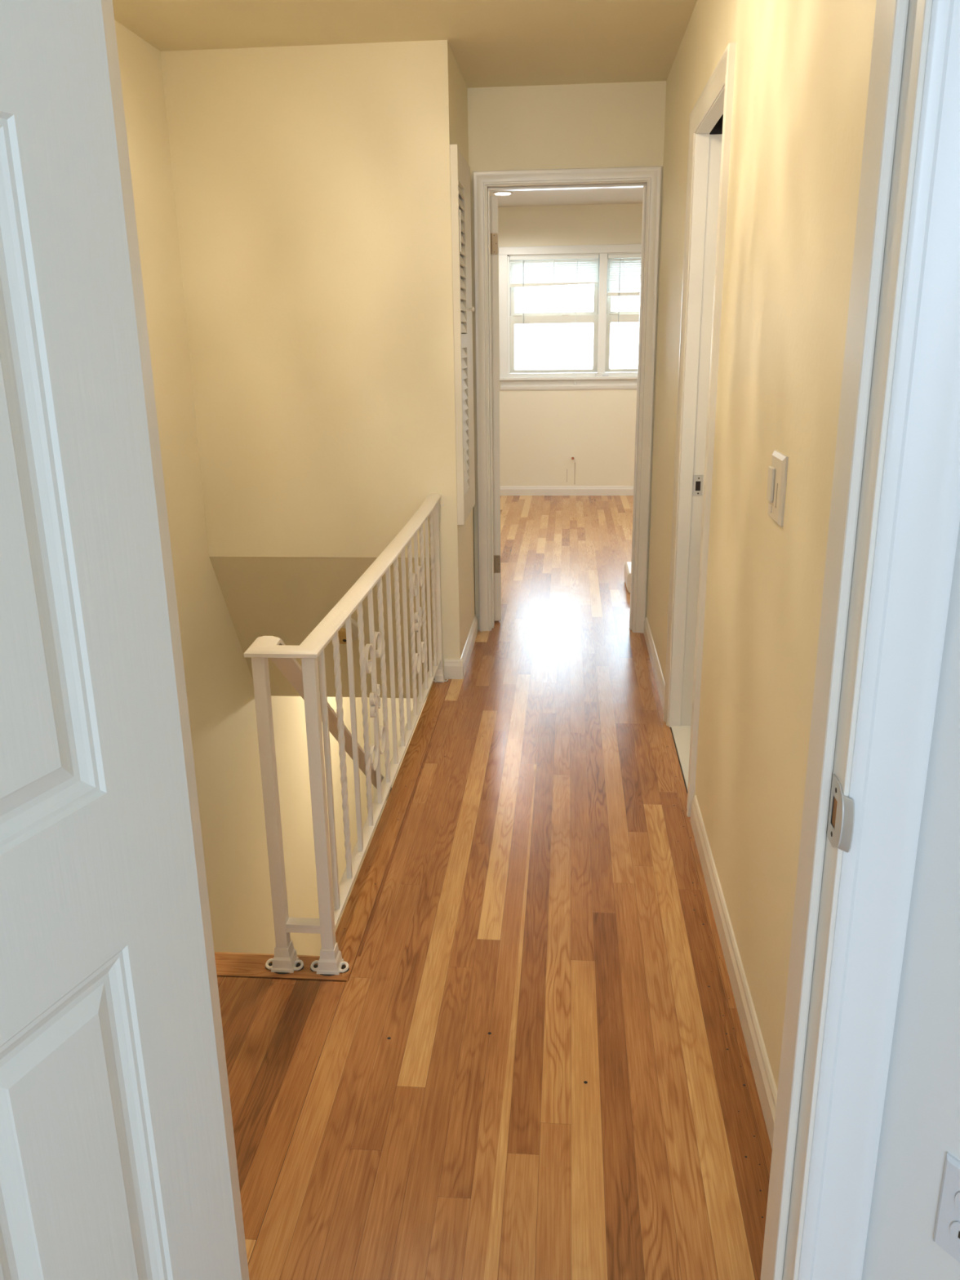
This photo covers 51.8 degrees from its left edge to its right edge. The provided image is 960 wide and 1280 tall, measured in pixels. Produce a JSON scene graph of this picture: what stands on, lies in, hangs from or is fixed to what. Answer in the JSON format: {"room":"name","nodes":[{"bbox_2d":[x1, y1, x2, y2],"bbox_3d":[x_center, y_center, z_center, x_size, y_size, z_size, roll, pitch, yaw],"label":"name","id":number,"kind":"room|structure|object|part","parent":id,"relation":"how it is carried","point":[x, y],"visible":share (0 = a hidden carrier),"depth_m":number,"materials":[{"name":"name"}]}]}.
{"room":"upstairs hallway","nodes":[
{"label":"upstairs hallway","id":0,"kind":"room"},
{"bbox_2d":[114,19,375,955],"bbox_3d":[-1.173,0.230,4.741,0.120,5.230,6.510,1,17,5],"label":"wall","id":1,"kind":"structure","parent":0,"point":[219,681],"depth_m":4.25,"materials":[{"name":"beige paint"}]},
{"bbox_2d":[160,40,475,671],"bbox_3d":[-0.595,-1.128,4.364,1.065,2.430,0.850,1,17,5],"label":"wall","id":2,"kind":"structure","parent":0,"point":[312,184],"depth_m":3.86,"materials":[{"name":"beige paint"}]},
{"bbox_2d":[444,614,478,679],"bbox_3d":[-0.082,0.021,4.593,0.081,0.086,0.725,1,17,5],"label":"baseboard","id":3,"kind":"structure","parent":2,"relation":"attached to","point":[453,668],"depth_m":4.28,"materials":[{"name":"white paint"}]},
{"bbox_2d":[449,144,475,524],"bbox_3d":[-0.056,-1.231,4.119,0.047,1.423,0.533,1,17,5],"label":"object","id":4,"kind":"structure","parent":2,"relation":"in","point":[460,206],"depth_m":4.01,"materials":[{"name":"white wood"}]},
{"bbox_3d":[-0.076,-1.561,3.776,0.008,0.150,0.010,1,17,5],"label":"tilt rod","id":5,"kind":"part","parent":4,"relation":"part of","materials":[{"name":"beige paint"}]},
{"bbox_3d":[-0.065,-0.734,4.030,0.008,0.090,0.010,1,17,5],"label":"tilt rod","id":6,"kind":"part","parent":4,"relation":"part of","materials":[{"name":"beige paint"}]},
{"bbox_3d":[-0.034,-1.408,4.212,0.022,0.021,0.022,1,17,5],"label":"knob","id":7,"kind":"part","parent":4,"relation":"part of","materials":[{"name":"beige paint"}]},
{"bbox_2d":[473,522,475,608],"bbox_3d":[-0.029,-0.418,4.822,0.001,0.610,0.022,1,17,5],"label":"trim","id":8,"kind":"structure","parent":2,"relation":"attached to","point":[473,522],"depth_m":4.84,"materials":[{"name":"brown"}]},
{"bbox_2d":[208,556,435,698],"bbox_3d":[0.061,-0.515,5.934,2.115,0.880,3.588,1,17,5],"label":"ceiling","id":9,"kind":"structure","parent":0,"point":[286,598],"depth_m":4.39,"materials":[{"name":"paint"}]},
{"bbox_2d":[337,617,358,644],"bbox_3d":[-0.627,-0.050,4.490,0.170,0.151,0.098,1,17,5],"label":"smoke detector","id":10,"kind":"object","parent":9,"relation":"attached to","point":[342,632],"visible":0.44,"depth_m":4.47,"materials":[{"name":"beige plastic"}]},
{"bbox_2d":[368,697,426,829],"bbox_3d":[-0.021,1.344,5.248,2.115,2.770,5.200,1,17,5],"label":"wall","id":11,"kind":"structure","parent":0,"point":[388,704],"depth_m":7.73,"materials":[{"name":"white paint"}]},
{"bbox_2d":[112,0,697,206],"bbox_3d":[0.430,-2.555,4.604,4.800,0.130,8.160,1,17,5],"label":"ceiling","id":12,"kind":"structure","parent":0,"point":[493,43],"depth_m":3.46,"materials":[{"name":"paint"}]},
{"bbox_2d":[493,191,512,195],"bbox_3d":[0.175,-3.424,7.594,0.150,0.016,0.150,1,17,5],"label":"recessed light","id":13,"kind":"object","parent":12,"relation":"in","point":[502,193],"visible":1,"depth_m":7.56,"materials":[{"name":"white paint"}]},
{"bbox_2d":[214,495,772,1279],"bbox_3d":[0.298,0.514,3.514,4.600,0.246,11.840,1,17,5],"label":"floor","id":14,"kind":"structure","parent":0,"point":[572,1243],"depth_m":2.16,"materials":[{"name":"brown wood"}]},
{"bbox_2d":[214,951,319,957],"bbox_3d":[-0.682,1.641,4.346,0.938,2.470,3.215,1,17,5],"label":"trim","id":15,"kind":"structure","parent":14,"relation":"attached to","point":[215,952],"depth_m":2.69,"materials":[{"name":"brown wood"}]},
{"bbox_2d":[244,493,448,976],"bbox_3d":[-0.320,0.313,3.236,0.201,1.266,2.096,1,17,5],"label":"stair railing","id":16,"kind":"object","parent":14,"relation":"on","point":[304,679],"visible":1,"depth_m":2.46,"materials":[{"name":"white paint"}]},
{"bbox_3d":[-0.464,0.391,2.213,0.028,0.766,0.028,1,17,5],"label":"post","id":17,"kind":"part","parent":16,"relation":"part of","materials":[{"name":"white paint"}]},
{"bbox_3d":[-0.459,0.739,2.320,0.091,0.058,0.053,1,17,5],"label":"post","id":18,"kind":"part","parent":16,"relation":"part of","materials":[{"name":"white paint"}]},
{"bbox_3d":[-0.385,0.370,3.055,0.053,1.263,1.707,1,17,5],"label":"handrail","id":19,"kind":"part","parent":16,"relation":"part of","materials":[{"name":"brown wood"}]},
{"bbox_3d":[-0.356,0.393,2.204,0.028,0.766,0.028,1,17,5],"label":"post","id":20,"kind":"part","parent":16,"relation":"part of","materials":[{"name":"white paint"}]},
{"bbox_3d":[-0.351,0.740,2.310,0.091,0.058,0.053,1,17,5],"label":"post","id":21,"kind":"part","parent":16,"relation":"part of","materials":[{"name":"white paint"}]},
{"bbox_3d":[-0.326,-0.278,3.054,0.155,0.031,2.094,1,17,5],"label":"cap rail","id":22,"kind":"part","parent":16,"relation":"part of","materials":[{"name":"white paint"}]},
{"bbox_3d":[-0.268,0.377,3.268,0.032,0.008,2.024,1,17,5],"label":"rail","id":23,"kind":"part","parent":16,"relation":"part of","materials":[{"name":"white paint"}]},
{"bbox_3d":[-0.176,-0.204,4.139,0.024,0.766,0.024,1,17,5],"label":"post","id":24,"kind":"part","parent":16,"relation":"part of","materials":[{"name":"white paint"}]},
{"bbox_3d":[-0.172,0.147,4.233,0.073,0.058,0.042,1,17,5],"label":"post","id":25,"kind":"part","parent":16,"relation":"part of","materials":[{"name":"white paint"}]},
{"bbox_2d":[344,697,763,1217],"bbox_3d":[0.155,0.597,2.852,0.916,0.001,2.749,1,17,5],"label":"nail holes","id":26,"kind":"object","parent":14,"relation":"in","point":[489,1033],"depth_m":2.09,"materials":[{"name":"black"}]},
{"bbox_2d":[624,561,631,592],"bbox_3d":[0.879,-0.367,5.763,0.064,0.115,0.300,1,17,5],"label":"baseboard","id":27,"kind":"structure","parent":14,"relation":"in","point":[628,564],"depth_m":5.67,"materials":[{"name":"white paint"}]},
{"bbox_2d":[466,80,666,630],"bbox_3d":[0.445,-1.222,4.625,0.960,2.430,0.120,1,17,5],"label":"wall","id":28,"kind":"structure","parent":0,"point":[612,124],"depth_m":4.27,"materials":[{"name":"beige paint"}]},
{"bbox_2d":[472,165,662,633],"bbox_3d":[0.381,-1.160,4.988,0.906,2.100,0.802,1,17,5],"label":"door frame","id":29,"kind":"structure","parent":28,"relation":"in","point":[648,178],"depth_m":4.56,"materials":[{"name":"white paint"}]},
{"bbox_2d":[497,203,642,485],"bbox_3d":[0.792,-2.534,8.795,4.600,2.480,0.130,1,17,5],"label":"wall","id":30,"kind":"structure","parent":0,"point":[540,431],"depth_m":8.89,"materials":[{"name":"beige paint"}]},
{"bbox_2d":[509,254,599,385],"bbox_3d":[0.643,-2.786,8.652,0.765,1.079,0.096,1,17,5],"label":"blind","id":31,"kind":"object","parent":30,"relation":"attached to","point":[553,270],"visible":1,"depth_m":8.55,"materials":[{"name":"white plastic"}]},
{"bbox_3d":[0.642,-3.083,8.591,0.765,0.030,0.024,1,17,5],"label":"rail","id":32,"kind":"part","parent":31,"relation":"part of","materials":[{"name":"white plastic"}]},
{"bbox_3d":[0.835,-2.565,8.681,0.012,0.635,0.055,1,17,5],"label":"pull cord","id":33,"kind":"part","parent":31,"relation":"part of","materials":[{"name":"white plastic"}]},
{"bbox_2d":[500,485,633,495],"bbox_3d":[0.803,-1.369,9.078,4.600,0.086,0.013,1,17,5],"label":"baseboard","id":34,"kind":"structure","parent":30,"relation":"attached to","point":[504,490],"depth_m":9.07,"materials":[{"name":"white paint"}]},
{"bbox_2d":[498,244,641,391],"bbox_3d":[1.070,-2.810,8.658,1.800,1.200,0.170,1,17,5],"label":"window","id":35,"kind":"structure","parent":30,"relation":"attached to","point":[602,317],"depth_m":8.70,"materials":[{"name":"white wood"}]},
{"bbox_3d":[0.654,-2.621,8.770,0.774,0.486,0.030,1,17,5],"label":"sash","id":36,"kind":"part","parent":35,"relation":"part of","materials":[{"name":"clear glass"}]},
{"bbox_3d":[0.650,-3.091,8.662,0.774,0.507,0.030,1,17,5],"label":"sash","id":37,"kind":"part","parent":35,"relation":"part of","materials":[{"name":"glass"}]},
{"bbox_3d":[1.075,-2.353,8.773,1.650,0.031,0.068,1,17,5],"label":"sill","id":38,"kind":"part","parent":35,"relation":"part of","materials":[{"name":"white wood"}]},
{"bbox_3d":[1.494,-2.610,8.697,0.776,0.486,0.030,1,17,5],"label":"sash","id":39,"kind":"part","parent":35,"relation":"part of","materials":[{"name":"clear glass"}]},
{"bbox_3d":[1.490,-3.081,8.589,0.776,0.507,0.030,1,17,5],"label":"sash","id":40,"kind":"part","parent":35,"relation":"part of","materials":[{"name":"glass"}]},
{"bbox_2d":[566,462,575,484],"bbox_3d":[0.830,-1.520,9.035,0.078,0.200,0.001,1,17,5],"label":"scuff mark","id":41,"kind":"object","parent":30,"relation":"attached to","point":[575,462],"visible":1,"depth_m":9.04,"materials":[{"name":"beige paint"}]},
{"bbox_2d":[607,253,640,323],"bbox_3d":[1.485,-3.029,8.527,0.770,0.564,0.046,1,17,5],"label":"blind","id":42,"kind":"object","parent":30,"relation":"attached to","point":[624,273],"visible":0.45,"depth_m":8.52,"materials":[{"name":"white plastic"}]},
{"bbox_3d":[1.486,-2.991,8.544,0.770,0.030,0.024,1,17,5],"label":"rail","id":43,"kind":"part","parent":42,"relation":"part of","materials":[{"name":"white plastic"}]},
{"bbox_2d":[646,0,876,1090],"bbox_3d":[0.704,-0.664,2.793,0.115,2.430,3.650,1,17,5],"label":"wall","id":44,"kind":"structure","parent":0,"point":[802,67],"depth_m":1.97,"materials":[{"name":"beige paint"}]},
{"bbox_2d":[643,616,665,712],"bbox_3d":[0.763,0.092,4.322,0.013,0.086,1.137,1,17,5],"label":"baseboard","id":45,"kind":"structure","parent":44,"relation":"attached to","point":[659,677],"depth_m":4.26,"materials":[{"name":"white paint"}]},
{"bbox_2d":[663,42,736,817],"bbox_3d":[0.721,-0.637,3.071,0.139,2.215,0.807,1,17,5],"label":"door","id":46,"kind":"structure","parent":44,"relation":"in","point":[711,117],"depth_m":3.25,"materials":[{"name":"white paint"}]},
{"bbox_2d":[692,475,702,495],"bbox_3d":[0.758,-0.538,3.441,0.033,0.072,0.002,1,17,5],"label":"strike plate","id":47,"kind":"object","parent":46,"relation":"attached to","point":[697,479],"visible":1,"depth_m":3.44,"materials":[{"name":"silver metal"}]},
{"bbox_2d":[689,795,777,1149],"bbox_3d":[0.570,0.751,2.186,0.013,0.086,1.670,1,17,5],"label":"baseboard","id":48,"kind":"structure","parent":44,"relation":"attached to","point":[765,1082],"depth_m":2.16,"materials":[{"name":"white paint"}]},
{"bbox_2d":[766,450,788,526],"bbox_3d":[0.552,-0.284,1.849,0.015,0.127,0.107,1,17,5],"label":"light switch","id":49,"kind":"object","parent":44,"relation":"attached to","point":[777,472],"visible":1,"depth_m":1.83,"materials":[{"name":"beige plastic"}]},
{"bbox_2d":[861,522,959,1279],"bbox_3d":[0.967,0.139,0.166,0.100,2.430,1.900,-11,20,-29],"label":"wall","id":50,"kind":"structure","parent":0,"point":[921,1120],"depth_m":1.03,"materials":[{"name":"white paint"}]},
{"bbox_2d":[933,1152,959,1262],"bbox_3d":[0.504,0.600,1.018,0.009,0.117,0.072,-11,20,-29],"label":"electrical outlet","id":51,"kind":"object","parent":50,"relation":"attached to","point":[947,1229],"visible":1,"depth_m":1.03,"materials":[{"name":"white plastic"}]},
{"bbox_2d":[950,1221,959,1246],"bbox_3d":[0.502,0.619,1.022,0.002,0.027,0.034,-11,20,-29],"label":"receptacle","id":52,"kind":"object","parent":51,"relation":"attached to","point":[954,1225],"depth_m":1.03,"materials":[{"name":"white plastic"}]},
{"bbox_2d":[955,1192,959,1213],"bbox_3d":[0.501,0.582,1.010,0.002,0.027,0.034,-11,20,-29],"label":"receptacle","id":53,"kind":"object","parent":51,"relation":"attached to","point":[957,1194],"depth_m":1.02,"materials":[{"name":"white plastic"}]},
{"bbox_3d":[-0.528,-0.117,1.070,2.260,2.430,0.135,1,17,5],"label":"doorway","id":54,"kind":"structure","parent":0,"visible":0},
{"bbox_2d":[0,0,959,1279],"bbox_3d":[-0.110,0.144,0.736,1.052,2.115,0.867,1,17,5],"label":"door","id":55,"kind":"structure","parent":54,"relation":"attached to","point":[895,514],"depth_m":0.92,"materials":[{"name":"white paint"}]},
{"bbox_2d":[826,773,854,852],"bbox_3d":[0.369,0.181,1.010,0.010,0.072,0.056,1,17,5],"label":"strike plate","id":56,"kind":"object","parent":55,"relation":"attached to","point":[842,809],"visible":1,"depth_m":1.00,"materials":[{"name":"silver metal"}]},
{"bbox_3d":[0.005,0.063,0.996,0.870,2.115,0.019,1,17,5],"label":"casing","id":57,"kind":"part","parent":55,"relation":"part of","materials":[{"name":"white paint"}]}
]}

